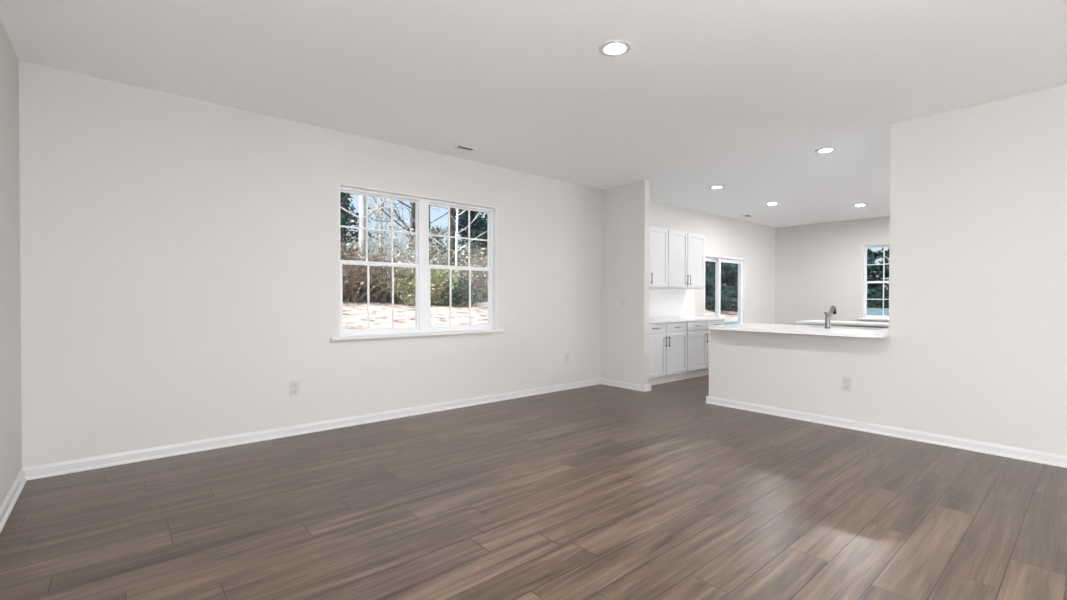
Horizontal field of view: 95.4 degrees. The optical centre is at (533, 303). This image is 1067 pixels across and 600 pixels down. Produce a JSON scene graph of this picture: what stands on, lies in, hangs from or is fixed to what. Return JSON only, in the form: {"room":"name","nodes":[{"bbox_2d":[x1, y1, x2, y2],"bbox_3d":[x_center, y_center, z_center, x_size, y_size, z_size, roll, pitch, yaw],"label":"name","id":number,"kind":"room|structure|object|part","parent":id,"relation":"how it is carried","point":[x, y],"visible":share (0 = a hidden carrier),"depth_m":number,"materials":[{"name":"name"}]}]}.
{"room":"empty living room","nodes":[
{"label":"empty living room","id":0,"kind":"room"},
{"bbox_2d":[0,18,21,505],"bbox_3d":[-0.945,-0.174,0.233,0.160,2.740,7.586,0,1,-41],"label":"wall","id":1,"kind":"structure","parent":0,"point":[10,293],"depth_m":2.85,"materials":[{"name":"beige paint"}]},
{"bbox_2d":[0,469,26,532],"bbox_3d":[-0.871,1.154,0.298,0.024,0.082,7.562,0,1,-41],"label":"baseboard","id":2,"kind":"structure","parent":1,"relation":"attached to","point":[7,505],"depth_m":2.79,"materials":[{"name":"white paint"}]},
{"bbox_2d":[18,60,774,467],"bbox_3d":[0.886,-0.241,6.889,11.596,2.740,0.169,0,1,-41],"label":"wall","id":3,"kind":"structure","parent":0,"point":[179,255],"depth_m":3.96,"materials":[{"name":"beige paint"}]},
{"bbox_2d":[290,381,298,395],"bbox_3d":[-2.092,0.739,4.249,0.076,0.124,0.009,0,1,-41],"label":"wall outlet","id":4,"kind":"object","parent":3,"relation":"attached to","point":[294,385],"visible":1,"depth_m":4.25,"materials":[{"name":"white plastic"}]},
{"bbox_2d":[22,378,600,479],"bbox_3d":[-1.193,1.103,5.013,5.663,0.082,0.024,0,1,-41],"label":"baseboard","id":5,"kind":"structure","parent":3,"relation":"attached to","point":[84,464],"depth_m":4.08,"materials":[{"name":"white paint"}]},
{"bbox_2d":[331,183,503,340],"bbox_3d":[-1.145,-0.395,5.109,1.955,1.450,0.180,0,1,-41],"label":"window","id":6,"kind":"structure","parent":3,"relation":"in","point":[422,267],"depth_m":5.11,"materials":[{"name":"white plastic"}]},
{"bbox_3d":[-1.539,-0.728,4.855,0.814,0.703,0.026,0,1,-41],"label":"sash","id":7,"kind":"part","parent":6,"relation":"part of","materials":[{"name":"white plastic"}]},
{"bbox_3d":[-1.524,-0.070,4.843,0.814,0.693,0.026,0,1,-41],"label":"sash","id":8,"kind":"part","parent":6,"relation":"part of","materials":[{"name":"white plastic"}]},
{"bbox_3d":[-1.126,0.317,5.093,1.955,0.028,0.117,0,1,-41],"label":"sill","id":9,"kind":"part","parent":6,"relation":"part of","materials":[{"name":"white paint"}]},
{"bbox_3d":[-0.835,-0.733,5.457,0.814,0.703,0.026,0,1,-41],"label":"sash","id":10,"kind":"part","parent":6,"relation":"part of","materials":[{"name":"white plastic"}]},
{"bbox_3d":[-0.820,-0.075,5.444,0.814,0.693,0.026,0,1,-41],"label":"sash","id":11,"kind":"part","parent":6,"relation":"part of","materials":[{"name":"white plastic"}]},
{"bbox_2d":[566,353,569,362],"bbox_3d":[0.453,0.715,6.426,0.076,0.124,0.009,0,1,-41],"label":"wall outlet","id":12,"kind":"object","parent":3,"relation":"attached to","point":[567,354],"visible":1,"depth_m":6.42,"materials":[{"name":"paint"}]},
{"bbox_2d":[649,226,667,287],"bbox_3d":[1.548,-0.684,7.097,1.005,0.885,0.380,0,1,-41],"label":"upper cabinet","id":13,"kind":"object","parent":3,"relation":"attached to","point":[658,237],"visible":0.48,"depth_m":7.17,"materials":[{"name":"white paint"}]},
{"bbox_2d":[667,229,704,288],"bbox_3d":[2.331,-0.690,7.766,1.055,0.885,0.380,0,1,-41],"label":"upper cabinet","id":14,"kind":"object","parent":3,"relation":"attached to","point":[686,250],"visible":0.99,"depth_m":7.62,"materials":[{"name":"white paint"}]},
{"bbox_3d":[2.227,-0.686,7.488,0.505,0.851,0.020,0,1,-41],"label":"door","id":15,"kind":"part","parent":14,"relation":"part of","materials":[{"name":"white paint"}]},
{"bbox_3d":[2.623,-0.689,7.826,0.505,0.851,0.020,0,1,-41],"label":"door","id":16,"kind":"part","parent":14,"relation":"part of","materials":[{"name":"white paint"}]},
{"bbox_2d":[704,254,745,323],"bbox_3d":[3.576,0.111,9.187,1.545,2.000,0.140,0,1,-41],"label":"door","id":17,"kind":"structure","parent":3,"relation":"in","point":[741,262],"depth_m":9.31,"materials":[{"name":"white plastic"}]},
{"bbox_3d":[3.232,0.115,8.942,0.635,1.935,0.035,0,1,-41],"label":"sliding panel","id":18,"kind":"part","parent":17,"relation":"part of","materials":[{"name":"white plastic"}]},
{"bbox_3d":[3.791,0.112,9.354,0.930,1.935,0.035,0,1,-41],"label":"sliding panel","id":19,"kind":"part","parent":17,"relation":"part of","materials":[{"name":"white plastic"}]},
{"bbox_2d":[0,375,1066,599],"bbox_3d":[3.397,1.267,3.965,11.596,0.200,7.906,0,1,-41],"label":"floor","id":20,"kind":"structure","parent":0,"point":[600,491],"depth_m":2.68,"materials":[{"name":"brown wood"}]},
{"bbox_2d":[649,322,686,385],"bbox_3d":[1.673,0.695,7.050,1.120,0.869,0.637,0,1,-41],"label":"base cabinet","id":21,"kind":"object","parent":20,"relation":"on","point":[667,341],"visible":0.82,"depth_m":6.88,"materials":[{"name":"white paint"}]},
{"bbox_3d":[1.665,0.341,6.680,0.517,0.128,0.020,0,1,-41],"label":"drawer","id":22,"kind":"part","parent":21,"relation":"part of","materials":[{"name":"white paint"}]},
{"bbox_3d":[1.663,0.722,6.684,0.517,0.578,0.020,0,1,-41],"label":"door","id":23,"kind":"part","parent":21,"relation":"part of","materials":[{"name":"white paint"}]},
{"bbox_3d":[2.072,0.338,7.028,0.517,0.128,0.020,0,1,-41],"label":"drawer","id":24,"kind":"part","parent":21,"relation":"part of","materials":[{"name":"white paint"}]},
{"bbox_3d":[2.071,0.719,7.032,0.517,0.578,0.020,0,1,-41],"label":"door","id":25,"kind":"part","parent":21,"relation":"part of","materials":[{"name":"white paint"}]},
{"bbox_2d":[649,316,728,322],"bbox_3d":[2.118,0.241,7.427,2.290,0.030,0.641,0,1,-41],"label":"countertop","id":26,"kind":"structure","parent":21,"relation":"on","point":[691,318],"depth_m":7.44,"materials":[{"name":"white stone"}]},
{"bbox_2d":[684,320,724,378],"bbox_3d":[2.518,0.689,7.773,1.100,0.869,0.637,0,1,-41],"label":"base cabinet","id":27,"kind":"object","parent":20,"relation":"on","point":[697,332],"visible":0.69,"depth_m":7.42,"materials":[{"name":"white paint"}]},
{"bbox_3d":[2.488,0.336,7.384,0.530,0.128,0.020,0,1,-41],"label":"drawer","id":28,"kind":"part","parent":27,"relation":"part of","materials":[{"name":"white paint"}]},
{"bbox_3d":[2.487,0.716,7.388,0.530,0.578,0.020,0,1,-41],"label":"door","id":29,"kind":"part","parent":27,"relation":"part of","materials":[{"name":"white paint"}]},
{"bbox_3d":[2.904,0.714,7.744,0.530,0.578,0.020,0,1,-41],"label":"door","id":30,"kind":"part","parent":27,"relation":"part of","materials":[{"name":"white paint"}]},
{"bbox_3d":[2.905,0.333,7.740,0.530,0.128,0.020,0,1,-41],"label":"drawer","id":31,"kind":"part","parent":27,"relation":"part of","materials":[{"name":"white paint"}]},
{"bbox_2d":[801,324,888,327],"bbox_3d":[4.782,0.716,5.803,0.515,0.869,2.790,0,1,-41],"label":"kitchen island","id":32,"kind":"object","parent":20,"relation":"on","point":[801,324],"visible":0.09,"depth_m":6.27,"materials":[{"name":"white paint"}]},
{"bbox_2d":[796,320,888,326],"bbox_3d":[4.767,0.266,5.791,0.630,0.030,2.840,0,1,-41],"label":"island countertop","id":33,"kind":"structure","parent":32,"relation":"on","point":[854,323],"depth_m":6.32,"materials":[{"name":"white stone"}]},
{"bbox_2d":[0,0,1066,227],"bbox_3d":[3.405,-1.683,3.933,11.596,0.220,7.906,0,1,-41],"label":"ceiling","id":34,"kind":"structure","parent":0,"point":[741,96],"depth_m":3.28,"materials":[{"name":"white paint"}]},
{"bbox_2d":[453,144,475,151],"bbox_3d":[-0.700,-1.591,4.960,0.215,0.008,0.115,0,1,-41],"label":"ceiling vent","id":35,"kind":"object","parent":34,"relation":"in","point":[462,147],"visible":1,"depth_m":4.96,"materials":[{"name":"white metal"}]},
{"bbox_2d":[599,39,631,56],"bbox_3d":[0.500,-1.566,2.979,0.200,0.008,0.200,0,1,-41],"label":"recessed light","id":36,"kind":"object","parent":34,"relation":"in","point":[616,47],"visible":1,"depth_m":2.97,"materials":[{"name":"white paint"}]},
{"bbox_2d":[709,185,724,188],"bbox_3d":[2.519,-1.601,6.668,0.200,0.008,0.200,0,1,-41],"label":"recessed light","id":37,"kind":"object","parent":34,"relation":"in","point":[716,186],"visible":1,"depth_m":6.66,"materials":[{"name":"white paint"}]},
{"bbox_2d":[765,202,778,204],"bbox_3d":[3.838,-1.610,7.809,0.200,0.008,0.200,0,1,-41],"label":"recessed light","id":38,"kind":"object","parent":34,"relation":"in","point":[771,203],"visible":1,"depth_m":7.79,"materials":[{"name":"white paint"}]},
{"bbox_2d":[815,147,836,152],"bbox_3d":[3.015,-1.582,5.003,0.200,0.008,0.200,0,1,-41],"label":"recessed light","id":39,"kind":"object","parent":34,"relation":"in","point":[826,149],"visible":1,"depth_m":4.99,"materials":[{"name":"white paint"}]},
{"bbox_2d":[775,216,889,324],"bbox_3d":[7.746,-0.232,7.665,0.160,2.740,7.586,0,1,-41],"label":"wall","id":40,"kind":"structure","parent":0,"point":[818,266],"depth_m":9.77,"materials":[{"name":"beige paint"}]},
{"bbox_2d":[858,243,889,320],"bbox_3d":[6.603,-0.402,8.947,0.180,1.423,1.025,0,1,-41],"label":"window","id":41,"kind":"structure","parent":40,"relation":"in","point":[865,316],"depth_m":9.25,"materials":[{"name":"white plastic"}]},
{"bbox_3d":[6.577,0.295,8.935,0.117,0.028,1.025,0,1,-41],"label":"sill","id":42,"kind":"part","parent":41,"relation":"part of","materials":[{"name":"white paint"}]},
{"bbox_3d":[6.632,-0.087,8.977,0.026,0.680,0.845,0,1,-41],"label":"sash","id":43,"kind":"part","parent":41,"relation":"part of","materials":[{"name":"white plastic"}]},
{"bbox_3d":[6.654,-0.732,8.987,0.026,0.689,0.845,0,1,-41],"label":"sash","id":44,"kind":"part","parent":41,"relation":"part of","materials":[{"name":"white plastic"}]},
{"bbox_2d":[601,85,1066,455],"bbox_3d":[3.458,-0.203,3.998,0.122,2.740,7.586,0,1,-41],"label":"wall","id":45,"kind":"structure","parent":0,"point":[975,348],"depth_m":3.98,"materials":[{"name":"beige paint"}]},
{"bbox_2d":[601,378,651,391],"bbox_3d":[1.250,1.092,6.599,0.160,0.082,0.741,0,1,-41],"label":"baseboard","id":46,"kind":"structure","parent":45,"relation":"attached to","point":[615,383],"depth_m":6.50,"materials":[{"name":"white paint"}]},
{"bbox_2d":[708,323,888,337],"bbox_3d":[3.061,0.271,4.878,1.160,0.030,2.330,0,1,-41],"label":"countertop","id":47,"kind":"structure","parent":45,"relation":"attached to","point":[754,327],"depth_m":4.86,"materials":[{"name":"white stone"}]},
{"bbox_2d":[824,305,836,328],"bbox_3d":[3.104,0.134,5.071,0.263,0.241,0.060,0,1,-41],"label":"faucet","id":48,"kind":"object","parent":47,"relation":"on","point":[828,315],"visible":1,"depth_m":5.01,"materials":[{"name":"silver metal"}]},
{"bbox_3d":[3.117,0.105,5.082,0.227,0.183,0.042,0,1,-41],"label":"spout","id":49,"kind":"part","parent":48,"relation":"part of","materials":[{"name":"silver metal"}]},
{"bbox_2d":[842,377,850,390],"bbox_3d":[2.922,0.746,4.532,0.009,0.124,0.076,0,1,-41],"label":"wall outlet","id":50,"kind":"object","parent":45,"relation":"attached to","point":[846,381],"visible":1,"depth_m":4.53,"materials":[{"name":"white plastic"}]},
{"bbox_2d":[706,396,1066,467],"bbox_3d":[3.973,1.134,3.382,0.139,0.082,5.954,0,1,-41],"label":"baseboard","id":51,"kind":"structure","parent":45,"relation":"attached to","point":[1058,460],"depth_m":4.17,"materials":[{"name":"white paint"}]},
{"label":"outside","id":52,"kind":"structure","parent":0,"visible":0},
{"bbox_2d":[724,309,888,324],"bbox_3d":[13.139,0.804,14.800,16.000,0.982,13.400,0,1,-41],"label":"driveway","id":53,"kind":"structure","parent":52,"point":[869,311],"depth_m":21.13,"materials":[{"name":"grey concrete"}]},
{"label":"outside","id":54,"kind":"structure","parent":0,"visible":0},
{"bbox_2d":[342,300,888,328],"bbox_3d":[-1.600,0.467,24.955,120.000,1.420,100.000,0,1,-41],"label":"ground","id":55,"kind":"structure","parent":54,"point":[380,314],"depth_m":14.04,"materials":[{"name":"beige soil"}]},
{"bbox_2d":[340,192,373,269],"bbox_3d":[-7.214,-3.302,18.310,2.579,6.555,2.664,1,1,31],"label":"evergreen tree","id":56,"kind":"object","parent":55,"relation":"on","point":[345,217],"visible":0.17,"depth_m":18.18,"materials":[{"name":"green plant"}]},
{"bbox_2d":[340,195,396,266],"bbox_3d":[-5.135,-5.625,16.814,6.055,11.215,7.164,0,1,-41],"label":"bare tree","id":57,"kind":"object","parent":55,"relation":"on","point":[362,213],"visible":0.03,"depth_m":17.25,"materials":[{"name":"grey plant"}]},
{"bbox_2d":[340,236,398,303],"bbox_3d":[-6.305,-1.156,15.014,4.755,2.409,4.181,0,1,-41],"label":"thicket","id":58,"kind":"object","parent":55,"relation":"on","point":[347,257],"visible":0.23,"depth_m":15.05,"materials":[{"name":"brown plant"}]},
{"bbox_2d":[351,194,400,248],"bbox_3d":[-8.072,-5.686,24.444,4.922,11.193,6.896,0,1,7],"label":"bare tree","id":59,"kind":"object","parent":55,"relation":"on","point":[380,201],"visible":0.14,"depth_m":23.20,"materials":[{"name":"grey plant"}]},
{"bbox_2d":[340,237,414,302],"bbox_3d":[-5.610,-1.151,16.047,3.678,2.370,3.715,0,1,-41],"label":"thicket","id":60,"kind":"object","parent":55,"relation":"on","point":[371,282],"visible":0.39,"depth_m":15.73,"materials":[{"name":"brown plant"}]},
{"bbox_2d":[357,194,443,240],"bbox_3d":[-7.435,-5.660,21.547,6.825,11.108,5.058,1,1,33],"label":"bare tree","id":61,"kind":"object","parent":55,"relation":"on","point":[374,212],"visible":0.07,"depth_m":21.21,"materials":[{"name":"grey plant"}]},
{"bbox_2d":[342,240,460,302],"bbox_3d":[-4.898,-1.104,16.491,4.354,2.284,3.628,1,1,41],"label":"thicket","id":62,"kind":"object","parent":55,"relation":"on","point":[412,258],"visible":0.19,"depth_m":16.25,"materials":[{"name":"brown plant"}]},
{"bbox_2d":[370,197,437,259],"bbox_3d":[-4.952,-6.582,20.895,7.120,13.014,7.346,0,1,-41],"label":"bare tree","id":63,"kind":"object","parent":55,"relation":"on","point":[412,203],"visible":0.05,"depth_m":21.04,"materials":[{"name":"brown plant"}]},
{"bbox_2d":[380,261,440,305],"bbox_3d":[-4.282,-0.667,16.331,2.088,1.649,2.932,0,1,-41],"label":"leafy shrub","id":64,"kind":"object","parent":55,"relation":"on","point":[406,297],"visible":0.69,"depth_m":15.90,"materials":[{"name":"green plant"}]},
{"bbox_2d":[340,206,484,291],"bbox_3d":[-6.012,-2.146,20.072,8.902,4.084,7.148,0,1,-41],"label":"thicket","id":65,"kind":"object","parent":55,"relation":"on","point":[384,235],"visible":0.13,"depth_m":19.60,"materials":[{"name":"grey plant"}]},
{"bbox_2d":[378,202,447,231],"bbox_3d":[-5.332,-6.008,25.181,5.083,11.815,6.900,0,1,19],"label":"bare tree","id":66,"kind":"object","parent":55,"relation":"on","point":[378,202],"visible":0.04,"depth_m":24.92,"materials":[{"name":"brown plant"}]},
{"bbox_2d":[398,258,464,305],"bbox_3d":[-3.465,-0.754,16.943,2.791,1.806,3.503,0,1,-41],"label":"leafy shrub","id":67,"kind":"object","parent":55,"relation":"on","point":[434,300],"visible":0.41,"depth_m":16.74,"materials":[{"name":"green plant"}]},
{"bbox_2d":[429,223,458,274],"bbox_3d":[-4.515,-1.864,22.359,2.778,3.639,3.254,0,1,-41],"label":"evergreen tree","id":68,"kind":"object","parent":55,"relation":"on","point":[438,239],"visible":0.14,"depth_m":22.15,"materials":[{"name":"green plant"}]},
{"bbox_2d":[406,232,486,288],"bbox_3d":[-2.725,-1.730,22.277,7.116,3.334,6.375,0,1,-41],"label":"thicket","id":69,"kind":"object","parent":55,"relation":"on","point":[475,252],"visible":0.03,"depth_m":21.61,"materials":[{"name":"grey plant"}]},
{"bbox_2d":[447,208,463,270],"bbox_3d":[-4.188,-6.696,20.648,6.314,13.299,5.198,0,1,-5],"label":"bare tree","id":70,"kind":"object","parent":55,"relation":"on","point":[452,210],"visible":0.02,"depth_m":20.56,"materials":[{"name":"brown plant"}]},
{"bbox_2d":[429,209,486,284],"bbox_3d":[-2.721,-3.579,18.114,3.272,7.300,3.350,0,1,-23],"label":"bare tree","id":71,"kind":"object","parent":55,"relation":"on","point":[456,226],"visible":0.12,"depth_m":18.00,"materials":[{"name":"white plant"}]},
{"bbox_2d":[432,206,484,249],"bbox_3d":[-2.927,-6.988,27.022,7.874,13.825,6.874,1,1,32],"label":"bare tree","id":72,"kind":"object","parent":55,"relation":"on","point":[434,206],"visible":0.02,"depth_m":27.86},
{"bbox_2d":[435,275,484,307],"bbox_3d":[-2.679,-0.517,17.175,1.907,1.458,2.576,0,1,-41],"label":"bush","id":73,"kind":"object","parent":55,"relation":"on","point":[459,298],"visible":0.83,"depth_m":16.86,"materials":[{"name":"green plant"}]},
{"bbox_2d":[433,245,487,301],"bbox_3d":[-2.517,-1.178,18.918,3.863,2.402,3.454,0,1,-41],"label":"thicket","id":74,"kind":"object","parent":55,"relation":"on","point":[475,280],"visible":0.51,"depth_m":18.65,"materials":[{"name":"green plant"}]},
{"bbox_2d":[443,208,486,266],"bbox_3d":[-3.200,-2.862,23.727,3.406,5.623,3.941,0,1,-41],"label":"evergreen tree","id":75,"kind":"object","parent":55,"relation":"on","point":[479,226],"visible":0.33,"depth_m":23.67,"materials":[{"name":"green plant"}]},
{"bbox_2d":[451,242,487,299],"bbox_3d":[-1.358,-1.232,19.882,4.206,2.328,4.341,0,1,-41],"label":"thicket","id":76,"kind":"object","parent":55,"relation":"on","point":[477,242],"visible":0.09,"depth_m":19.06,"materials":[{"name":"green plant"}]},
{"bbox_2d":[705,261,737,311],"bbox_3d":[8.323,-3.519,23.856,4.660,8.176,5.117,0,1,-36],"label":"evergreen tree","id":77,"kind":"object","parent":55,"relation":"on","point":[726,269],"visible":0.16,"depth_m":22.62,"materials":[{"name":"green plant"}]},
{"bbox_2d":[708,270,737,305],"bbox_3d":[10.055,-4.172,25.408,5.285,9.128,5.398,1,1,36],"label":"evergreen tree","id":78,"kind":"object","parent":55,"relation":"on","point":[732,295],"visible":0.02,"depth_m":24.60,"materials":[{"name":"green plant"}]},
{"bbox_2d":[867,247,888,307],"bbox_3d":[16.871,-4.326,25.496,4.638,9.823,5.161,0,1,11],"label":"evergreen tree","id":79,"kind":"object","parent":55,"relation":"on","point":[871,255],"visible":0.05,"depth_m":24.82,"materials":[{"name":"green plant"}]},
{"bbox_2d":[867,252,888,298],"bbox_3d":[18.647,-4.551,23.363,5.342,10.137,5.060,0,1,-25],"label":"evergreen tree","id":80,"kind":"object","parent":55,"relation":"on","point":[879,295],"visible":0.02,"depth_m":23.48,"materials":[{"name":"green plant"}]}
]}

